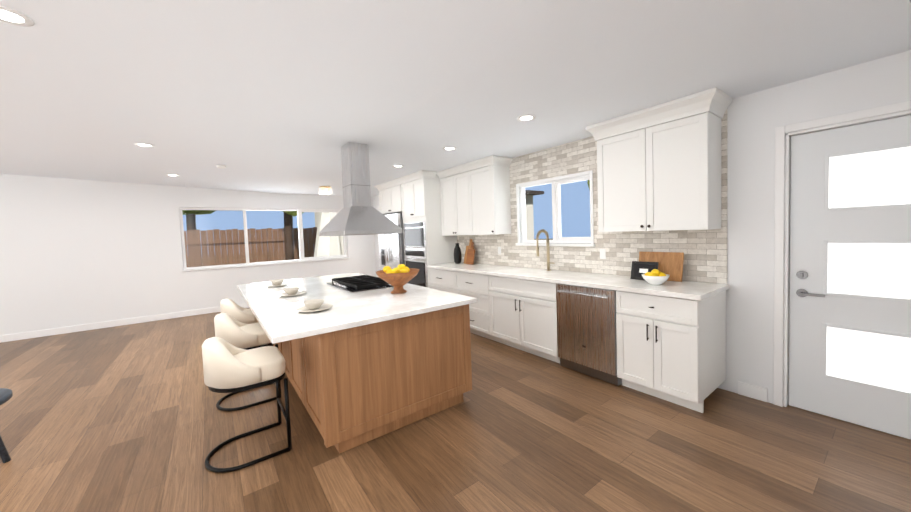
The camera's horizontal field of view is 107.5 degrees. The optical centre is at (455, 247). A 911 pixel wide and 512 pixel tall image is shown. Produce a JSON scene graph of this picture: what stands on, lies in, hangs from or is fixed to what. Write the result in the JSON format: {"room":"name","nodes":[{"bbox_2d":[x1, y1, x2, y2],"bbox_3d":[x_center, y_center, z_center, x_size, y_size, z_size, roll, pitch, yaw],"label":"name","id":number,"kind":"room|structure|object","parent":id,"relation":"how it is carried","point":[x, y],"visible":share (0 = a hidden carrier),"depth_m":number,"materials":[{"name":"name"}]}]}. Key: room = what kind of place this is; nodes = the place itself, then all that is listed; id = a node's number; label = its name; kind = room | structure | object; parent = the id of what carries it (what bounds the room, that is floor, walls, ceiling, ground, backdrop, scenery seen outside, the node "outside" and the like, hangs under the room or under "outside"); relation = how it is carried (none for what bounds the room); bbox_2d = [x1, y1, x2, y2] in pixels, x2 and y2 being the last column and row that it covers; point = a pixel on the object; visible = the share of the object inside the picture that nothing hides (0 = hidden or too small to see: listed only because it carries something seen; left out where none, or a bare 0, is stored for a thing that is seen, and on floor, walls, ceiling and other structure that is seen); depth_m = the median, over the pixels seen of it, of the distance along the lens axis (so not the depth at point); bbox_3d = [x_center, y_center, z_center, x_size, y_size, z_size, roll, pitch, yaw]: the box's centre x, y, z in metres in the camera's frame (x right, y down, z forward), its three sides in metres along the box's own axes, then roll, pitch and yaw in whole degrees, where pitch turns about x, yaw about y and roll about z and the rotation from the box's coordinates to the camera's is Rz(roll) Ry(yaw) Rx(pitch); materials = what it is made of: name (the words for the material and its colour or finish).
{"room":"kitchen","nodes":[
{"label":"kitchen","id":0,"kind":"room"},
{"bbox_2d":[0,174,375,334],"bbox_3d":[-5.784,-0.144,6.469,9.100,3.100,0.140,-4,3,-36],"label":"wall","id":1,"kind":"structure","parent":0,"point":[73,252],"depth_m":6.06,"materials":[{"name":"white paint"}]},
{"bbox_2d":[0,303,249,342],"bbox_3d":[-5.673,1.346,6.479,8.798,0.114,0.016,-4,3,-36],"label":"baseboard","id":2,"kind":"structure","parent":1,"relation":"attached to","point":[62,330],"depth_m":6.02,"materials":[{"name":"white wood"}]},
{"bbox_2d":[213,210,255,210],"bbox_3d":[-6.093,-0.965,6.807,10.820,0.350,0.784,-4,3,-36],"label":"roof eave","id":3,"kind":"object","parent":1,"relation":"attached to","point":[233,210],"depth_m":7.87,"materials":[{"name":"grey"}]},
{"bbox_2d":[179,208,347,269],"bbox_3d":[-4.157,-0.266,7.668,3.304,1.244,0.070,-4,3,-36],"label":"window","id":4,"kind":"structure","parent":1,"relation":"in","point":[300,235],"depth_m":7.52,"materials":[{"name":"white"}]},
{"bbox_2d":[182,258,349,271],"bbox_3d":[-4.093,0.374,7.644,3.370,0.026,0.055,-4,3,-36],"label":"window sill","id":5,"kind":"structure","parent":1,"relation":"attached to","point":[262,264],"depth_m":7.44,"materials":[{"name":"white wood"}]},
{"bbox_2d":[0,308,910,511],"bbox_3d":[-2.796,1.478,3.621,10.340,0.100,10.840,-4,3,-36],"label":"floor","id":6,"kind":"structure","parent":0,"point":[128,418],"depth_m":2.30,"materials":[{"name":"brown wood"}]},
{"bbox_2d":[0,388,12,462],"bbox_3d":[-3.347,1.282,2.190,0.560,0.473,0.560,-4,3,-36],"label":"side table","id":7,"kind":"object","parent":6,"relation":"on","point":[6,394],"visible":1,"depth_m":2.33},
{"bbox_2d":[220,299,272,345],"bbox_3d":[-2.430,0.989,3.864,0.498,0.828,0.474,-4,3,-36],"label":"stool","id":8,"kind":"object","parent":6,"relation":"on","point":[232,308],"visible":0.35,"depth_m":3.66,"materials":[{"name":"beige fabric"}]},
{"bbox_2d":[202,337,291,472],"bbox_3d":[-1.487,1.023,2.353,0.498,0.828,0.474,-4,3,-36],"label":"stool","id":9,"kind":"object","parent":6,"relation":"on","point":[228,367],"visible":1,"depth_m":2.21,"materials":[{"name":"beige fabric"}]},
{"bbox_2d":[214,313,280,410],"bbox_3d":[-1.962,1.006,3.122,0.498,0.828,0.474,-4,3,-36],"label":"stool","id":10,"kind":"object","parent":6,"relation":"on","point":[230,329],"visible":0.69,"depth_m":2.94,"materials":[{"name":"beige fabric"}]},
{"bbox_2d":[273,304,471,453],"bbox_3d":[-1.198,0.930,3.696,1.261,0.867,2.840,-4,3,-36],"label":"kitchen island","id":11,"kind":"object","parent":6,"relation":"on","point":[356,386],"visible":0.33,"depth_m":2.49,"materials":[{"name":"brown wood"}]},
{"bbox_2d":[237,272,476,343],"bbox_3d":[-1.323,0.481,3.621,1.580,0.040,2.960,-4,3,-36],"label":"island countertop","id":12,"kind":"structure","parent":11,"relation":"on","point":[280,319],"depth_m":2.79,"materials":[{"name":"white stone"}]},
{"bbox_2d":[265,279,289,286],"bbox_3d":[-2.178,0.435,4.083,0.276,0.071,0.276,-4,3,-36],"label":"place setting","id":13,"kind":"object","parent":12,"relation":"on","point":[277,283],"visible":1,"depth_m":4.05,"materials":[{"name":"beige ceramic"}]},
{"bbox_2d":[277,287,305,296],"bbox_3d":[-1.661,0.448,3.383,0.276,0.071,0.276,-4,3,-36],"label":"place setting","id":14,"kind":"object","parent":12,"relation":"on","point":[290,291],"visible":1,"depth_m":3.35,"materials":[{"name":"beige ceramic"}]},
{"bbox_2d":[295,299,332,311],"bbox_3d":[-1.126,0.461,2.659,0.276,0.071,0.276,-4,3,-36],"label":"place setting","id":15,"kind":"object","parent":12,"relation":"on","point":[314,305],"visible":1,"depth_m":2.63,"materials":[{"name":"beige ceramic"}]},
{"bbox_2d":[326,275,393,292],"bbox_3d":[-1.104,0.409,3.906,0.552,0.057,0.932,-4,3,-36],"label":"cooktop","id":16,"kind":"object","parent":12,"relation":"in","point":[355,284],"visible":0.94,"depth_m":3.72,"materials":[{"name":"black glass"}]},
{"bbox_2d":[376,264,418,293],"bbox_3d":[-0.568,0.305,3.305,0.430,0.281,0.430,-4,3,-36],"label":"fruit bowl","id":17,"kind":"object","parent":12,"relation":"on","point":[399,277],"visible":1,"depth_m":3.21,"materials":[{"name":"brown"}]},
{"bbox_2d":[378,213,404,269],"bbox_3d":[-1.056,0.270,6.824,0.785,1.885,0.906,-4,3,-36],"label":"refrigerator","id":18,"kind":"object","parent":6,"relation":"on","point":[391,251],"visible":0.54,"depth_m":6.45,"materials":[{"name":"silver metal"}]},
{"bbox_2d":[428,268,455,292],"bbox_3d":[0.028,0.778,5.533,0.647,0.908,0.762,-4,3,-36],"label":"base cabinet","id":19,"kind":"object","parent":6,"relation":"on","point":[439,279],"depth_m":5.30,"materials":[{"name":"white wood"}]},
{"bbox_2d":[426,262,728,300],"bbox_3d":[0.932,0.328,4.244,0.671,0.040,3.896,-4,3,-36],"label":"countertop","id":20,"kind":"structure","parent":19,"relation":"on","point":[693,290],"depth_m":3.36,"materials":[{"name":"white stone"}]},
{"bbox_2d":[454,243,461,263],"bbox_3d":[0.035,0.100,5.674,0.136,0.345,0.136,-4,3,-36],"label":"vase","id":21,"kind":"object","parent":20,"relation":"on","point":[457,255],"visible":1,"depth_m":5.63,"materials":[{"name":"black ceramic"}]},
{"bbox_2d":[464,239,474,263],"bbox_3d":[0.246,0.065,5.525,0.155,0.411,0.290,-4,3,-36],"label":"cutting boards","id":22,"kind":"object","parent":20,"relation":"on","point":[469,254],"visible":1,"depth_m":5.48,"materials":[{"name":"brown wood"}]},
{"bbox_2d":[536,229,554,270],"bbox_3d":[1.117,0.038,4.158,0.247,0.529,0.118,-4,3,-36],"label":"faucet","id":23,"kind":"object","parent":20,"relation":"on","point":[547,246],"visible":1,"depth_m":4.22,"materials":[{"name":"gold metal"}]},
{"bbox_2d":[630,261,658,279],"bbox_3d":[1.827,0.227,3.233,0.052,0.179,0.240,-4,3,-36],"label":"photo frame","id":24,"kind":"object","parent":20,"relation":"on","point":[638,268],"visible":0.73,"depth_m":3.25,"materials":[{"name":"black wood"}]},
{"bbox_2d":[641,269,669,284],"bbox_3d":[1.795,0.263,2.999,0.220,0.137,0.220,-4,3,-36],"label":"fruit bowl","id":25,"kind":"object","parent":20,"relation":"on","point":[655,277],"visible":1,"depth_m":2.95,"materials":[{"name":"white ceramic"}]},
{"bbox_2d":[639,251,683,281],"bbox_3d":[1.968,0.179,3.218,0.066,0.268,0.390,-4,3,-36],"label":"cutting board","id":26,"kind":"object","parent":20,"relation":"on","point":[671,264],"visible":0.69,"depth_m":3.15,"materials":[{"name":"brown wood"}]},
{"bbox_2d":[452,271,491,339],"bbox_3d":[0.500,0.790,4.895,0.647,0.908,0.826,-4,3,-36],"label":"base cabinet","id":27,"kind":"object","parent":6,"relation":"on","point":[479,286],"depth_m":4.61,"materials":[{"name":"white wood"}]},
{"bbox_2d":[492,276,559,362],"bbox_3d":[1.026,0.804,4.184,0.647,0.908,1.067,-4,3,-36],"label":"base cabinet","id":28,"kind":"object","parent":6,"relation":"on","point":[524,312],"depth_m":3.92,"materials":[{"name":"white wood"}]},
{"bbox_2d":[556,284,621,385],"bbox_3d":[1.501,0.821,3.472,0.669,0.904,0.635,-4,3,-36],"label":"dishwasher","id":29,"kind":"object","parent":6,"relation":"on","point":[586,332],"visible":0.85,"depth_m":3.26,"materials":[{"name":"silver metal"}]},
{"bbox_2d":[616,290,725,412],"bbox_3d":[1.914,0.826,2.982,0.647,0.908,0.636,-4,3,-36],"label":"base cabinet","id":30,"kind":"object","parent":6,"relation":"on","point":[671,349],"depth_m":2.74,"materials":[{"name":"white wood"}]},
{"bbox_2d":[0,0,910,196],"bbox_3d":[-2.900,-1.302,3.492,10.340,0.432,10.840,-4,3,-36],"label":"ceiling","id":31,"kind":"structure","parent":0,"point":[283,96],"depth_m":2.21,"materials":[{"name":"white paint"}]},
{"bbox_2d":[0,5,33,26],"bbox_3d":[-2.144,-1.108,1.592,0.170,0.006,0.170,-4,3,-36],"label":"recessed light","id":32,"kind":"object","parent":31,"relation":"in","point":[11,16],"visible":0.96,"depth_m":1.61,"materials":[{"name":"white plastic"}]},
{"bbox_2d":[134,143,154,146],"bbox_3d":[-3.486,-1.149,3.745,0.170,0.006,0.170,-4,3,-36],"label":"recessed light","id":33,"kind":"object","parent":31,"relation":"in","point":[144,144],"visible":0.98,"depth_m":3.74,"materials":[{"name":"white"}]},
{"bbox_2d":[318,186,331,194],"bbox_3d":[-2.682,-1.175,6.888,0.236,0.150,0.236,-4,3,-36],"label":"flush ceiling light","id":34,"kind":"object","parent":31,"relation":"attached to","point":[325,190],"visible":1,"depth_m":6.82,"materials":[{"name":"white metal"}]},
{"bbox_2d":[319,142,402,235],"bbox_3d":[-1.143,-0.655,3.857,0.640,1.022,0.960,-4,3,-36],"label":"range hood","id":35,"kind":"object","parent":31,"relation":"hanging from","point":[358,214],"visible":1,"depth_m":3.71,"materials":[{"name":"silver metal"}]},
{"bbox_2d":[443,146,456,149],"bbox_3d":[-0.071,-1.216,4.104,0.170,0.006,0.170,-4,3,-36],"label":"recessed light","id":36,"kind":"object","parent":31,"relation":"in","point":[449,148],"visible":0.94,"depth_m":4.10,"materials":[{"name":"white"}]},
{"bbox_2d":[517,114,535,120],"bbox_3d":[0.655,-1.196,3.087,0.170,0.006,0.170,-4,3,-36],"label":"recessed light","id":37,"kind":"object","parent":31,"relation":"in","point":[528,117],"visible":0.98,"depth_m":3.07,"materials":[{"name":"white plastic"}]},
{"bbox_2d":[372,50,910,403],"bbox_3d":[0.620,-0.332,5.328,0.140,3.100,9.580,-4,3,-36],"label":"wall","id":38,"kind":"structure","parent":0,"point":[755,120],"depth_m":2.71,"materials":[{"name":"white paint"}]},
{"bbox_2d":[378,178,401,213],"bbox_3d":[-1.033,-1.006,6.817,0.670,0.602,0.930,-4,3,-36],"label":"upper cabinet","id":39,"kind":"object","parent":38,"relation":"attached to","point":[390,198],"depth_m":6.59,"materials":[{"name":"white wood"}]},
{"bbox_2d":[398,170,440,221],"bbox_3d":[-0.497,-0.881,6.103,0.670,0.827,0.814,-4,3,-36],"label":"upper cabinet","id":40,"kind":"object","parent":38,"relation":"attached to","point":[413,197],"depth_m":5.73,"materials":[{"name":"white wood"}]},
{"bbox_2d":[403,221,427,287],"bbox_3d":[-0.494,0.169,6.124,0.701,1.262,0.762,-4,3,-36],"label":"wall oven","id":41,"kind":"object","parent":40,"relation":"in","point":[415,250],"visible":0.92,"depth_m":5.86,"materials":[{"name":"silver metal"}]},
{"bbox_2d":[440,163,471,234],"bbox_3d":[0.123,-0.747,5.526,0.327,1.088,0.841,-4,3,-36],"label":"upper cabinet","id":42,"kind":"object","parent":38,"relation":"attached to","point":[455,183],"depth_m":5.39,"materials":[{"name":"white wood"}]},
{"bbox_2d":[472,155,511,234],"bbox_3d":[0.486,-0.738,5.035,0.327,1.088,0.620,-4,3,-36],"label":"upper cabinet","id":43,"kind":"object","parent":38,"relation":"attached to","point":[475,197],"depth_m":4.82,"materials":[{"name":"white wood"}]},
{"bbox_2d":[520,174,590,242],"bbox_3d":[1.312,-0.474,4.375,0.070,0.834,1.164,-4,3,-36],"label":"kitchen window","id":44,"kind":"structure","parent":38,"relation":"in","point":[556,212],"depth_m":4.34,"materials":[{"name":"white"}]},
{"bbox_2d":[516,170,594,246],"bbox_3d":[1.224,-0.455,4.310,0.033,0.875,1.210,-4,3,-36],"label":"window frame","id":45,"kind":"structure","parent":38,"relation":"in","point":[592,244],"depth_m":4.10,"materials":[{"name":"white"}]},
{"bbox_2d":[457,109,726,283],"bbox_3d":[1.175,-0.475,4.423,0.020,1.608,3.880,-4,3,-36],"label":"backsplash","id":46,"kind":"structure","parent":38,"relation":"attached to","point":[705,255],"depth_m":3.84,"materials":[{"name":"tile"}]},
{"bbox_2d":[600,249,605,258],"bbox_3d":[1.668,0.074,3.784,0.004,0.115,0.070,-4,3,-36],"label":"electrical outlet plate","id":47,"kind":"object","parent":46,"relation":"attached to","point":[602,253],"depth_m":3.78,"materials":[{"name":"white plastic"}]},
{"bbox_2d":[586,87,731,231],"bbox_3d":[1.844,-0.701,3.135,0.401,1.088,1.100,-4,3,-36],"label":"upper cabinet","id":48,"kind":"object","parent":38,"relation":"attached to","point":[659,167],"visible":1,"depth_m":2.94,"materials":[{"name":"white wood"}]},
{"bbox_2d":[773,101,910,406],"bbox_3d":[2.920,0.173,2.243,0.158,2.204,1.120,-4,3,-36],"label":"door frame","id":49,"kind":"structure","parent":38,"relation":"attached to","point":[782,261],"depth_m":2.60,"materials":[{"name":"white wood"}]},
{"bbox_2d":[789,115,910,439],"bbox_3d":[2.908,0.211,2.222,0.107,2.120,0.982,-4,3,-36],"label":"entry door","id":50,"kind":"structure","parent":38,"relation":"in","point":[850,289],"depth_m":2.36,"materials":[{"name":"white paint"}]},
{"label":"outside","id":51,"kind":"structure","parent":0,"visible":0},
{"bbox_2d":[188,239,552,265],"bbox_3d":[3.644,1.164,8.647,70.000,0.180,85.000,-4,3,-36],"label":"ground","id":52,"kind":"structure","parent":51,"point":[304,255],"depth_m":32.18,"materials":[{"name":"yellow"}]},
{"bbox_2d":[182,210,214,262],"bbox_3d":[-10.417,-1.940,13.303,3.952,6.647,4.173,-4,3,-36],"label":"tree","id":53,"kind":"object","parent":52,"relation":"on","point":[191,218],"depth_m":13.02,"materials":[{"name":"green plant"}]},
{"bbox_2d":[184,227,316,266],"bbox_3d":[-8.781,0.425,10.992,8.900,2.010,0.080,-4,3,-36],"label":"fence","id":54,"kind":"object","parent":52,"relation":"on","point":[236,244],"depth_m":11.83,"materials":[{"name":"brown wood"}]},
{"bbox_2d":[282,211,303,259],"bbox_3d":[-5.775,-0.805,11.749,1.736,4.179,1.980,-4,3,-36],"label":"tree","id":55,"kind":"object","parent":52,"relation":"on","point":[288,217],"depth_m":11.73,"materials":[{"name":"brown plant"}]},
{"bbox_2d":[314,190,543,256],"bbox_3d":[-1.411,-0.874,16.189,11.550,3.570,7.400,-4,3,-36],"label":"neighbor house","id":56,"kind":"structure","parent":52,"relation":"on","point":[323,244],"depth_m":11.54,"materials":[{"name":"white paint"}]}
]}

